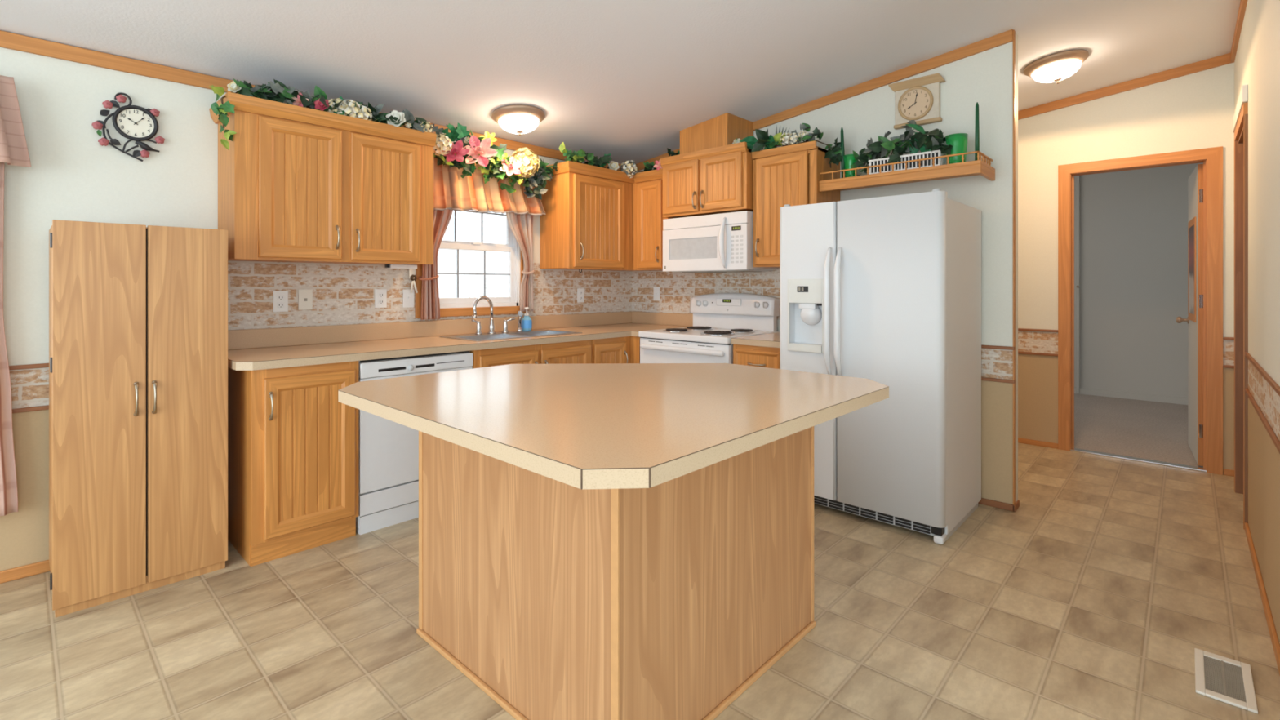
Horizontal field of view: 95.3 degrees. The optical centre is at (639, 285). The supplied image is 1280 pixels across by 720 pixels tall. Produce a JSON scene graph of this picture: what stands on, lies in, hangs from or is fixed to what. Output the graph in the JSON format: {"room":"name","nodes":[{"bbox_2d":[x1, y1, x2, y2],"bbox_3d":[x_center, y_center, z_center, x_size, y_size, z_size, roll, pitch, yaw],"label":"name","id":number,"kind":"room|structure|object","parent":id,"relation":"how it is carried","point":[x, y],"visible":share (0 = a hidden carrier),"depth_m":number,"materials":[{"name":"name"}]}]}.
{"room":"kitchen","nodes":[
{"label":"kitchen","id":0,"kind":"room"},
{"bbox_2d":[0,47,631,571],"bbox_3d":[-2.636,0.046,2.583,0.120,2.400,7.570,0,0,43],"label":"wall","id":1,"kind":"structure","parent":0,"point":[70,175],"depth_m":2.70,"materials":[{"name":"paint"}]},
{"bbox_2d":[0,162,17,515],"bbox_3d":[-2.701,0.071,2.327,0.039,1.750,0.304,0,0,43],"label":"curtain","id":2,"kind":"object","parent":1,"relation":"hanging from","point":[8,480],"visible":0.88,"depth_m":2.41,"materials":[{"name":"pink fabric"}]},
{"bbox_2d":[0,75,31,167],"bbox_3d":[-3.059,-0.677,1.864,0.105,0.365,1.542,0,0,43],"label":"valance","id":3,"kind":"object","parent":1,"relation":"attached to","point":[14,151],"visible":1,"depth_m":2.40,"materials":[{"name":"pink fabric"}]},
{"bbox_2d":[0,560,49,583],"bbox_3d":[-3.636,1.221,1.417,0.014,0.050,4.300,0,0,43],"label":"baseboard","id":4,"kind":"structure","parent":1,"relation":"attached to","point":[42,566],"depth_m":2.49,"materials":[{"name":"brown wood"}]},
{"bbox_2d":[8,363,48,413],"bbox_3d":[-2.513,0.439,2.619,0.012,0.202,0.890,0,0,43],"label":"trim","id":5,"kind":"structure","parent":1,"relation":"attached to","point":[41,365],"depth_m":2.50,"materials":[{"name":"brown wood"}]},
{"bbox_2d":[91,92,164,161],"bbox_3d":[-2.383,-0.742,2.725,0.032,0.310,0.259,0,0,43],"label":"wall clock","id":6,"kind":"object","parent":1,"relation":"attached to","point":[139,124],"visible":1,"depth_m":2.73,"materials":[{"name":"black metal"}]},
{"bbox_2d":[272,290,288,311],"bbox_3d":[-1.970,0.086,3.200,0.008,0.116,0.072,0,0,43],"label":"wall outlet","id":7,"kind":"object","parent":1,"relation":"attached to","point":[280,298],"visible":1,"depth_m":3.20,"materials":[{"name":"white paint"}]},
{"bbox_2d":[277,294,284,300],"bbox_3d":[-1.968,0.065,3.198,0.004,0.028,0.034,0,0,43],"label":"socket","id":8,"kind":"object","parent":7,"relation":"attached to","point":[280,297],"depth_m":3.20,"materials":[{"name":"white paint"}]},
{"bbox_2d":[277,302,284,307],"bbox_3d":[-1.968,0.107,3.198,0.004,0.028,0.034,0,0,43],"label":"socket","id":9,"kind":"object","parent":7,"relation":"attached to","point":[279,304],"depth_m":3.20,"materials":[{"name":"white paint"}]},
{"bbox_2d":[297,288,312,310],"bbox_3d":[-1.886,0.078,3.290,0.008,0.116,0.072,0,0,43],"label":"phone jack","id":10,"kind":"object","parent":1,"relation":"attached to","point":[304,295],"visible":1,"depth_m":3.29,"materials":[{"name":"beige plastic"}]},
{"bbox_2d":[0,30,624,170],"bbox_3d":[-2.586,-1.033,2.536,0.018,0.067,7.370,0,0,43],"label":"trim","id":11,"kind":"structure","parent":1,"relation":"attached to","point":[8,40],"depth_m":2.73,"materials":[{"name":"brown wood"}]},
{"bbox_2d":[208,91,436,264],"bbox_3d":[-1.692,-0.513,3.208,0.402,0.773,1.032,0,0,43],"label":"upper cabinet","id":12,"kind":"object","parent":1,"relation":"attached to","point":[296,184],"visible":0.97,"depth_m":3.02,"materials":[{"name":"brown wood"}]},
{"bbox_2d":[208,78,439,150],"bbox_3d":[-1.605,-0.838,3.122,0.259,0.406,1.153,0,0,43],"label":"flower garland","id":13,"kind":"object","parent":12,"relation":"on","point":[278,91],"visible":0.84,"depth_m":2.99,"materials":[{"name":"green plant"}]},
{"bbox_2d":[384,264,417,269],"bbox_3d":[-1.460,-0.117,3.562,0.060,0.025,0.183,0,0,43],"label":"light","id":14,"kind":"object","parent":12,"relation":"attached to","point":[388,266],"visible":1,"depth_m":3.53,"materials":[{"name":"white paint"}]},
{"bbox_2d":[374,288,386,307],"bbox_3d":[-1.597,0.078,3.598,0.008,0.116,0.072,0,0,43],"label":"wall outlet","id":15,"kind":"object","parent":1,"relation":"attached to","point":[380,295],"visible":1,"depth_m":3.60,"materials":[{"name":"white paint"}]},
{"bbox_2d":[377,292,383,297],"bbox_3d":[-1.595,0.057,3.596,0.004,0.028,0.034,0,0,43],"label":"socket","id":16,"kind":"object","parent":15,"relation":"attached to","point":[380,294],"depth_m":3.59,"materials":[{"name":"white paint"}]},
{"bbox_2d":[377,299,383,303],"bbox_3d":[-1.595,0.099,3.596,0.004,0.028,0.034,0,0,43],"label":"socket","id":17,"kind":"object","parent":15,"relation":"attached to","point":[380,301],"depth_m":3.59,"materials":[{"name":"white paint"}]},
{"bbox_2d":[403,288,413,307],"bbox_3d":[-1.475,0.081,3.723,0.016,0.116,0.072,0,0,43],"label":"light switch","id":18,"kind":"object","parent":1,"relation":"attached to","point":[408,297],"visible":1,"depth_m":3.72,"materials":[{"name":"white paint"}]},
{"bbox_2d":[408,268,417,293],"bbox_3d":[-1.444,-0.040,3.722,0.025,0.174,0.053,0,0,43],"label":"hanging ornament","id":19,"kind":"object","parent":1,"relation":"hanging from","point":[412,277],"visible":0.9,"depth_m":3.71,"materials":[{"name":"beige plastic"}]},
{"bbox_2d":[410,274,416,280],"bbox_3d":[-1.442,-0.049,3.716,0.013,0.045,0.043,0,0,43],"label":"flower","id":20,"kind":"object","parent":19,"relation":"on","point":[413,277],"depth_m":3.71,"materials":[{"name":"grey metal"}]},
{"bbox_2d":[418,208,453,319],"bbox_3d":[-1.321,-0.293,3.820,0.088,1.022,0.262,0,0,43],"label":"panel","id":21,"kind":"object","parent":1,"relation":"hanging from","point":[430,304],"visible":0.53,"depth_m":3.79,"materials":[{"name":"fabric"}]},
{"bbox_2d":[414,245,525,318],"bbox_3d":[-1.157,-0.326,4.078,0.038,1.067,0.865,0,0,43],"label":"trim","id":22,"kind":"structure","parent":1,"relation":"attached to","point":[448,312],"depth_m":4.02,"materials":[{"name":"brown wood"}]},
{"bbox_2d":[437,209,518,308],"bbox_3d":[-1.202,-0.331,4.120,0.095,0.967,0.775,0,0,43],"label":"window","id":23,"kind":"structure","parent":1,"relation":"in","point":[511,246],"depth_m":4.20,"materials":[{"name":"white plastic"}]},
{"bbox_2d":[437,249,510,297],"bbox_3d":[-1.185,-0.083,4.105,0.010,0.332,0.635,0,0,43],"label":"grille","id":24,"kind":"object","parent":23,"relation":"attached to","point":[501,251],"depth_m":4.18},
{"bbox_2d":[453,209,506,242],"bbox_3d":[-1.211,-0.527,4.129,0.010,0.435,0.635,0,0,43],"label":"grille","id":25,"kind":"object","parent":23,"relation":"attached to","point":[455,211],"depth_m":4.17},
{"bbox_2d":[433,156,545,215],"bbox_3d":[-1.047,-0.668,4.031,0.100,0.372,0.985,0,0,43],"label":"valance","id":26,"kind":"object","parent":1,"relation":"hanging from","point":[451,191],"visible":0.6,"depth_m":3.97,"materials":[{"name":"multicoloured fabric"}]},
{"bbox_2d":[433,123,558,199],"bbox_3d":[-0.985,-0.833,3.921,1.125,0.406,0.316,0,0,-43],"label":"flower arrangement","id":27,"kind":"object","parent":26,"relation":"attached to","point":[523,164],"visible":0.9,"depth_m":3.91,"materials":[{"name":"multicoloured plant"}]},
{"bbox_2d":[506,212,534,311],"bbox_3d":[-0.882,-0.307,4.290,0.087,0.995,0.256,0,0,43],"label":"panel","id":28,"kind":"object","parent":1,"relation":"hanging from","point":[521,225],"visible":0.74,"depth_m":4.32,"materials":[{"name":"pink fabric"}]},
{"bbox_2d":[577,288,584,302],"bbox_3d":[-0.485,0.080,4.786,0.008,0.116,0.072,0,0,43],"label":"wall outlet","id":29,"kind":"object","parent":1,"relation":"attached to","point":[580,291],"visible":1,"depth_m":4.79,"materials":[{"name":"white paint"}]},
{"bbox_2d":[540,160,656,271],"bbox_3d":[-0.287,-0.513,4.709,0.402,0.773,1.052,0,0,43],"label":"upper cabinet","id":30,"kind":"object","parent":1,"relation":"attached to","point":[587,224],"visible":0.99,"depth_m":4.41,"materials":[{"name":"brown wood"}]},
{"bbox_2d":[0,0,1240,164],"bbox_3d":[0.816,-1.323,0.469,8.050,0.536,9.200,0,0,43],"label":"ceiling","id":31,"kind":"structure","parent":0,"point":[622,79],"depth_m":3.09,"materials":[{"name":"white paint"}]},
{"bbox_2d":[491,104,545,136],"bbox_3d":[-0.794,-1.058,3.818,0.342,0.160,0.344,0,0,43],"label":"ceiling light","id":32,"kind":"object","parent":31,"relation":"attached to","point":[519,119],"visible":1,"depth_m":3.72,"materials":[{"name":"white glass"}]},
{"bbox_2d":[1022,48,1088,84],"bbox_3d":[2.644,-1.362,3.716,0.342,0.160,0.344,0,0,43],"label":"ceiling light","id":33,"kind":"object","parent":31,"relation":"attached to","point":[1056,67],"visible":1,"depth_m":3.63,"materials":[{"name":"white glass"}]},
{"bbox_2d":[0,442,1279,719],"bbox_3d":[0.839,1.271,0.406,7.930,0.050,9.140,0,0,43],"label":"floor","id":34,"kind":"structure","parent":0,"point":[1094,598],"depth_m":2.13,"materials":[{"name":"tile"}]},
{"bbox_2d":[48,219,227,617],"bbox_3d":[-2.174,0.500,2.530,0.528,1.492,0.552,0,0,43],"label":"pantry cabinet","id":35,"kind":"object","parent":34,"relation":"on","point":[138,313],"visible":1,"depth_m":2.36,"materials":[{"name":"brown wood"}]},
{"bbox_2d":[227,360,358,566],"bbox_3d":[-1.762,0.809,2.928,0.682,0.873,0.455,0,0,43],"label":"base cabinet","id":36,"kind":"object","parent":34,"relation":"on","point":[293,447],"visible":0.92,"depth_m":2.71,"materials":[{"name":"brown wood"}]},
{"bbox_2d":[355,351,472,534],"bbox_3d":[-1.382,0.811,3.325,0.598,0.870,0.626,0,0,43],"label":"dishwasher","id":37,"kind":"object","parent":34,"relation":"on","point":[388,450],"visible":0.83,"depth_m":3.02,"materials":[{"name":"grey plastic"}]},
{"bbox_2d":[469,339,591,368],"bbox_3d":[-0.845,0.809,3.887,0.654,0.873,0.915,0,0,43],"label":"base cabinet","id":38,"kind":"object","parent":34,"relation":"on","point":[579,352],"visible":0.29,"depth_m":3.70,"materials":[{"name":"brown wood"}]},
{"bbox_2d":[416,426,815,719],"bbox_3d":[-0.079,0.808,2.113,1.027,0.876,1.022,0,0,43],"label":"kitchen island","id":39,"kind":"object","parent":34,"relation":"on","point":[668,600],"visible":0.66,"depth_m":1.68,"materials":[{"name":"brown wood"}]},
{"bbox_2d":[337,363,888,489],"bbox_3d":[-0.073,0.350,1.970,1.371,0.038,1.378,0,0,43],"label":"island countertop","id":40,"kind":"structure","parent":39,"relation":"on","point":[582,426],"depth_m":1.58,"materials":[{"name":"beige laminate"}]},
{"bbox_2d":[591,336,640,363],"bbox_3d":[-0.169,0.809,4.601,0.718,0.873,1.044,0,0,43],"label":"base cabinet","id":41,"kind":"object","parent":34,"relation":"on","point":[625,349],"visible":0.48,"depth_m":4.20,"materials":[{"name":"brown wood"}]},
{"bbox_2d":[227,311,693,370],"bbox_3d":[-0.874,0.300,3.845,0.719,0.140,3.110,0,0,43],"label":"countertop","id":42,"kind":"structure","parent":41,"relation":"on","point":[248,349],"depth_m":3.43,"materials":[{"name":"beige laminate"}]},
{"bbox_2d":[471,296,515,334],"bbox_3d":[-1.012,0.198,4.001,0.060,0.258,0.342,0,0,43],"label":"faucet","id":43,"kind":"object","parent":42,"relation":"on","point":[491,327],"visible":1,"depth_m":3.98,"materials":[{"name":"silver metal"}]},
{"bbox_2d":[439,328,582,341],"bbox_3d":[-0.853,0.406,3.933,0.450,0.158,0.833,0,0,43],"label":"sink","id":44,"kind":"object","parent":42,"relation":"in","point":[542,332],"visible":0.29,"depth_m":3.93,"materials":[{"name":"metal"}]},
{"bbox_2d":[516,311,523,331],"bbox_3d":[-0.851,0.252,4.143,0.044,0.150,0.095,0,0,-20],"label":"sprayer","id":45,"kind":"object","parent":44,"relation":"on","point":[520,313],"visible":1,"depth_m":4.15,"materials":[{"name":"silver metal"}]},
{"bbox_2d":[521,306,532,330],"bbox_3d":[-0.824,0.241,4.242,0.078,0.171,0.078,0,0,43],"label":"soap bottle","id":46,"kind":"object","parent":44,"relation":"on","point":[526,322],"visible":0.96,"depth_m":4.21,"materials":[{"name":"blue plastic"}]},
{"bbox_2d":[638,293,779,364],"bbox_3d":[0.494,0.641,4.198,0.778,1.170,0.698,0,0,43],"label":"range","id":47,"kind":"object","parent":34,"relation":"on","point":[717,317],"visible":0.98,"depth_m":4.17,"materials":[{"name":"white metal"}]},
{"bbox_2d":[638,327,779,344],"bbox_3d":[0.495,0.350,4.200,0.778,0.044,0.660,0,0,43],"label":"cooktop","id":48,"kind":"object","parent":47,"relation":"in","point":[686,335],"depth_m":4.04,"materials":[{"name":"white metal"}]},
{"bbox_2d":[733,344,779,368],"bbox_3d":[0.925,0.809,3.813,0.356,0.873,0.700,0,0,43],"label":"base cabinet","id":49,"kind":"object","parent":34,"relation":"on","point":[747,355],"visible":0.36,"depth_m":3.59,"materials":[{"name":"brown wood"}]},
{"bbox_2d":[730,332,779,347],"bbox_3d":[0.938,0.300,3.823,0.365,0.140,0.665,0,0,43],"label":"countertop","id":50,"kind":"structure","parent":49,"relation":"on","point":[772,340],"depth_m":3.63,"materials":[{"name":"beige laminate"}]},
{"bbox_2d":[779,188,981,544],"bbox_3d":[1.350,0.387,3.324,0.880,1.717,0.791,0,0,43],"label":"refrigerator","id":51,"kind":"object","parent":34,"relation":"on","point":[886,291],"visible":0.94,"depth_m":3.01,"materials":[{"name":"white metal"}]},
{"bbox_2d":[1070,448,1206,471],"bbox_3d":[3.538,1.240,4.174,0.767,0.012,0.070,0,0,43],"label":"trim","id":52,"kind":"structure","parent":34,"relation":"on","point":[1108,455],"depth_m":4.14,"materials":[{"name":"silver metal"}]},
{"bbox_2d":[1194,648,1257,713],"bbox_3d":[1.846,1.241,1.845,0.132,0.008,0.287,0,0,43],"label":"floor vent","id":53,"kind":"object","parent":34,"relation":"in","point":[1219,677],"visible":1,"depth_m":1.83,"materials":[{"name":"beige plastic"}]},
{"bbox_2d":[631,41,1013,504],"bbox_3d":[1.029,-0.095,4.269,2.930,2.681,0.100,0,0,43],"label":"wall","id":54,"kind":"structure","parent":0,"point":[985,77],"depth_m":3.34,"materials":[{"name":"paint"}]},
{"bbox_2d":[633,168,671,270],"bbox_3d":[0.180,-0.513,4.717,0.373,0.773,0.402,0,0,43],"label":"upper cabinet","id":55,"kind":"object","parent":54,"relation":"attached to","point":[648,218],"visible":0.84,"depth_m":4.61,"materials":[{"name":"brown wood"}]},
{"bbox_2d":[559,142,662,178],"bbox_3d":[-0.192,-0.943,4.506,0.960,0.188,0.386,0,0,-24],"label":"flower garland","id":56,"kind":"object","parent":55,"relation":"on","point":[588,159],"visible":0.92,"depth_m":4.45,"materials":[{"name":"green plant"}]},
{"bbox_2d":[653,287,660,300],"bbox_3d":[0.141,0.071,5.019,0.072,0.116,0.016,0,0,43],"label":"light switch","id":57,"kind":"object","parent":54,"relation":"attached to","point":[656,291],"visible":1,"depth_m":5.02,"materials":[{"name":"white paint"}]},
{"bbox_2d":[660,142,753,218],"bbox_3d":[0.568,-0.740,4.306,0.750,0.444,0.472,0,0,43],"label":"upper cabinet","id":58,"kind":"object","parent":54,"relation":"attached to","point":[717,180],"visible":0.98,"depth_m":4.12,"materials":[{"name":"brown wood"}]},
{"bbox_2d":[666,147,679,156],"bbox_3d":[0.300,-0.992,4.495,0.197,0.126,0.130,0,0,8],"label":"ivy garland","id":59,"kind":"object","parent":58,"relation":"on","point":[670,153],"visible":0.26,"depth_m":4.49,"materials":[{"name":"green plant"}]},
{"bbox_2d":[680,112,752,154],"bbox_3d":[0.571,-1.072,4.376,0.433,0.292,0.331,0,0,43],"label":"chase","id":60,"kind":"object","parent":58,"relation":"on","point":[722,130],"visible":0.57,"depth_m":4.23,"materials":[{"name":"brown wood"}]},
{"bbox_2d":[662,210,777,272],"bbox_3d":[0.564,-0.302,4.301,0.746,0.404,0.481,0,0,43],"label":"microwave","id":61,"kind":"object","parent":58,"relation":"attached to","point":[722,242],"visible":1,"depth_m":4.13,"materials":[{"name":"white plastic"}]},
{"bbox_2d":[751,140,839,267],"bbox_3d":[1.037,-0.515,3.915,0.459,0.778,0.402,0,0,43],"label":"upper cabinet","id":62,"kind":"object","parent":54,"relation":"attached to","point":[790,175],"visible":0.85,"depth_m":3.82,"materials":[{"name":"brown wood"}]},
{"bbox_2d":[732,123,842,168],"bbox_3d":[0.953,-0.927,3.858,0.747,0.347,0.233,0,0,30],"label":"flower garland","id":63,"kind":"object","parent":62,"relation":"on","point":[763,142],"visible":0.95,"depth_m":3.79,"materials":[{"name":"green plant"}]},
{"bbox_2d":[633,29,1013,170],"bbox_3d":[0.996,-1.212,4.219,2.910,0.405,0.018,0,0,43],"label":"trim","id":64,"kind":"structure","parent":54,"relation":"attached to","point":[1006,37],"depth_m":3.69,"materials":[{"name":"brown wood"}]},
{"bbox_2d":[818,151,995,191],"bbox_3d":[1.563,-0.652,3.480,0.902,0.119,0.318,0,0,43],"label":"plant shelf","id":65,"kind":"object","parent":54,"relation":"attached to","point":[962,169],"visible":1,"depth_m":3.31,"materials":[{"name":"brown wood"}]},
{"bbox_2d":[840,127,845,177],"bbox_3d":[1.294,-0.838,3.719,0.032,0.358,0.023,0,0,43],"label":"taper candle","id":66,"kind":"object","parent":65,"relation":"on","point":[842,163],"visible":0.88,"depth_m":3.71,"materials":[{"name":"green wax"}]},
{"bbox_2d":[843,154,859,177],"bbox_3d":[1.339,-0.742,3.704,0.100,0.165,0.100,0,0,43],"label":"glass vase","id":67,"kind":"object","parent":65,"relation":"on","point":[849,159],"visible":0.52,"depth_m":3.67,"materials":[{"name":"green glass"}]},
{"bbox_2d":[849,120,952,176],"bbox_3d":[1.562,-0.813,3.476,0.575,0.306,0.292,0,0,43],"label":"planter","id":68,"kind":"object","parent":65,"relation":"on","point":[934,144],"visible":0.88,"depth_m":3.42,"materials":[{"name":"white plastic"}]},
{"bbox_2d":[945,133,968,164],"bbox_3d":[1.783,-0.752,3.289,0.116,0.185,0.116,0,0,43],"label":"glass vase","id":69,"kind":"object","parent":65,"relation":"on","point":[958,141],"visible":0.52,"depth_m":3.25,"materials":[{"name":"green glass"}]},
{"bbox_2d":[974,102,979,160],"bbox_3d":[1.839,-0.833,3.183,0.022,0.348,0.021,0,0,43],"label":"taper candle","id":70,"kind":"object","parent":65,"relation":"on","point":[977,126],"visible":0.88,"depth_m":3.17,"materials":[{"name":"green wax"}]},
{"bbox_2d":[888,72,945,129],"bbox_3d":[1.681,-1.115,3.549,0.315,0.278,0.055,0,0,43],"label":"wall clock","id":71,"kind":"object","parent":54,"relation":"attached to","point":[917,100],"visible":1,"depth_m":3.53,"materials":[{"name":"brown wood"}]},
{"bbox_2d":[981,344,1014,383],"bbox_3d":[1.699,0.439,3.565,1.010,0.202,0.012,0,0,43],"label":"trim","id":72,"kind":"structure","parent":54,"relation":"attached to","point":[995,347],"depth_m":3.27,"materials":[{"name":"brown wood"}]},
{"bbox_2d":[977,497,1019,511],"bbox_3d":[1.734,1.228,3.599,1.014,0.035,0.114,0,0,43],"label":"baseboard","id":73,"kind":"structure","parent":54,"relation":"attached to","point":[988,502],"depth_m":3.27,"materials":[{"name":"brown wood"}]},
{"bbox_2d":[1013,30,1017,505],"bbox_3d":[2.099,-0.084,3.262,0.008,2.659,0.108,0,0,43],"label":"trim","id":74,"kind":"structure","parent":54,"relation":"attached to","point":[1015,35],"depth_m":3.23,"materials":[{"name":"brown wood"}]},
{"bbox_2d":[1017,62,1234,474],"bbox_3d":[2.546,-0.145,5.136,4.100,2.782,0.100,0,0,43],"label":"wall","id":75,"kind":"structure","parent":0,"point":[1196,110],"depth_m":4.35,"materials":[{"name":"paint"}]},
{"bbox_2d":[1017,328,1057,356],"bbox_3d":[2.650,0.439,4.963,1.488,0.202,0.012,0,0,43],"label":"trim","id":76,"kind":"structure","parent":75,"relation":"attached to","point":[1019,329],"depth_m":4.54,"materials":[{"name":"brown wood"}]},
{"bbox_2d":[1017,53,1234,119],"bbox_3d":[2.992,-1.349,4.638,2.430,0.352,0.018,0,0,43],"label":"trim","id":77,"kind":"structure","parent":75,"relation":"attached to","point":[1223,60],"depth_m":4.16,"materials":[{"name":"brown wood"}]},
{"bbox_2d":[1017,437,1234,476],"bbox_3d":[2.994,1.226,4.641,2.430,0.040,0.012,0,0,43],"label":"baseboard","id":78,"kind":"structure","parent":75,"relation":"attached to","point":[1226,472],"depth_m":4.51,"materials":[{"name":"brown wood"}]},
{"bbox_2d":[1057,146,1222,475],"bbox_3d":[3.551,0.164,4.186,0.889,2.163,0.118,0,0,43],"label":"door frame","id":79,"kind":"structure","parent":75,"relation":"in","point":[1211,158],"depth_m":3.94,"materials":[{"name":"brown wood"}]},
{"bbox_2d":[1176,164,1203,466],"bbox_3d":[4.034,0.200,4.285,0.108,2.068,0.710,0,0,39],"label":"bedroom door","id":80,"kind":"structure","parent":79,"relation":"attached to","point":[1195,181],"depth_m":4.08,"materials":[{"name":"wood"}]},
{"bbox_2d":[1187,216,1195,322],"bbox_3d":[4.048,-0.114,4.280,0.006,0.740,0.500,0,0,39],"label":"framed print","id":81,"kind":"object","parent":80,"relation":"attached to","point":[1192,224],"visible":1,"depth_m":4.25,"materials":[{"name":"brown wood"}]},
{"bbox_2d":[1223,337,1234,368],"bbox_3d":[3.863,0.439,3.828,0.050,0.202,0.012,0,0,43],"label":"trim","id":82,"kind":"structure","parent":75,"relation":"attached to","point":[1224,338],"depth_m":3.82,"materials":[{"name":"brown wood"}]},
{"bbox_2d":[1074,162,1203,398],"bbox_3d":[5.103,-0.064,6.770,4.400,2.620,0.100,0,0,43],"label":"wall","id":83,"kind":"structure","parent":0,"point":[1134,223],"depth_m":6.41,"materials":[{"name":"paint"}]},
{"bbox_2d":[1076,175,1079,394],"bbox_3d":[5.053,-0.054,6.731,0.030,2.600,0.025,0,0,43],"label":"trim","id":84,"kind":"structure","parent":83,"relation":"attached to","point":[1077,176],"depth_m":6.72,"materials":[{"name":"wood"}]},
{"bbox_2d":[1074,386,1187,404],"bbox_3d":[5.062,1.211,6.726,4.200,0.070,0.020,0,0,43],"label":"baseboard","id":85,"kind":"structure","parent":83,"relation":"attached to","point":[1176,400],"depth_m":6.39,"materials":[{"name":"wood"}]},
{"bbox_2d":[1074,393,1203,467],"bbox_3d":[4.088,1.271,5.686,4.400,0.050,3.010,0,0,43],"label":"floor","id":86,"kind":"structure","parent":0,"point":[1157,431],"depth_m":5.10,"materials":[{"name":"beige carpet"}]},
{"bbox_2d":[1234,0,1279,644],"bbox_3d":[2.712,-0.149,2.488,0.100,2.790,3.540,0,0,43],"label":"wall","id":87,"kind":"structure","parent":0,"point":[1257,59],"depth_m":2.36,"materials":[{"name":"paint"}]},
{"bbox_2d":[1230,0,1247,62],"bbox_3d":[2.663,-1.491,2.522,0.018,0.063,3.522,0,0,43],"label":"trim","id":88,"kind":"structure","parent":87,"relation":"attached to","point":[1243,3],"depth_m":3.33,"materials":[{"name":"brown wood"}]},
{"bbox_2d":[1232,84,1248,132],"bbox_3d":[3.358,-0.980,3.268,0.022,0.088,0.820,0,0,43],"label":"trim","id":89,"kind":"structure","parent":87,"relation":"attached to","point":[1243,95],"depth_m":3.06,"materials":[{"name":"white paint"}]},
{"bbox_2d":[1234,102,1248,529],"bbox_3d":[3.401,0.156,3.236,0.116,2.180,0.797,0,0,43],"label":"door frame","id":90,"kind":"structure","parent":87,"relation":"in","point":[1239,132],"depth_m":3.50,"materials":[{"name":"brown wood"}]},
{"bbox_2d":[1244,522,1279,675],"bbox_3d":[2.274,1.226,2.102,0.012,0.040,2.378,0,0,43],"label":"baseboard","id":91,"kind":"structure","parent":87,"relation":"attached to","point":[1276,646],"depth_m":2.25,"materials":[{"name":"brown wood"}]},
{"bbox_2d":[1244,351,1279,453],"bbox_3d":[2.275,0.439,2.103,0.012,0.202,2.380,0,0,43],"label":"trim","id":92,"kind":"structure","parent":87,"relation":"attached to","point":[1273,384],"depth_m":2.25,"materials":[{"name":"brown wood"}]},
{"label":"outside","id":93,"kind":"structure","parent":0,"visible":0},
{"bbox_3d":[-11.244,1.971,20.109,36.100,0.050,30.000,0,0,43],"label":"ground","id":94,"kind":"structure","parent":93,"visible":0},
{"bbox_2d":[437,210,508,297],"bbox_3d":[-4.463,-2.004,19.379,7.800,7.900,7.000,0,0,43],"label":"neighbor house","id":95,"kind":"structure","parent":94,"relation":"on","point":[468,224],"depth_m":15.15,"materials":[{"name":"white"}]},
{"bbox_2d":[460,262,508,297],"bbox_3d":[-2.797,0.744,11.258,1.082,2.414,1.567,0,0,43],"label":"bare shrub","id":96,"kind":"object","parent":94,"relation":"on","point":[481,276],"visible":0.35,"depth_m":11.30,"materials":[{"name":"white plant"}]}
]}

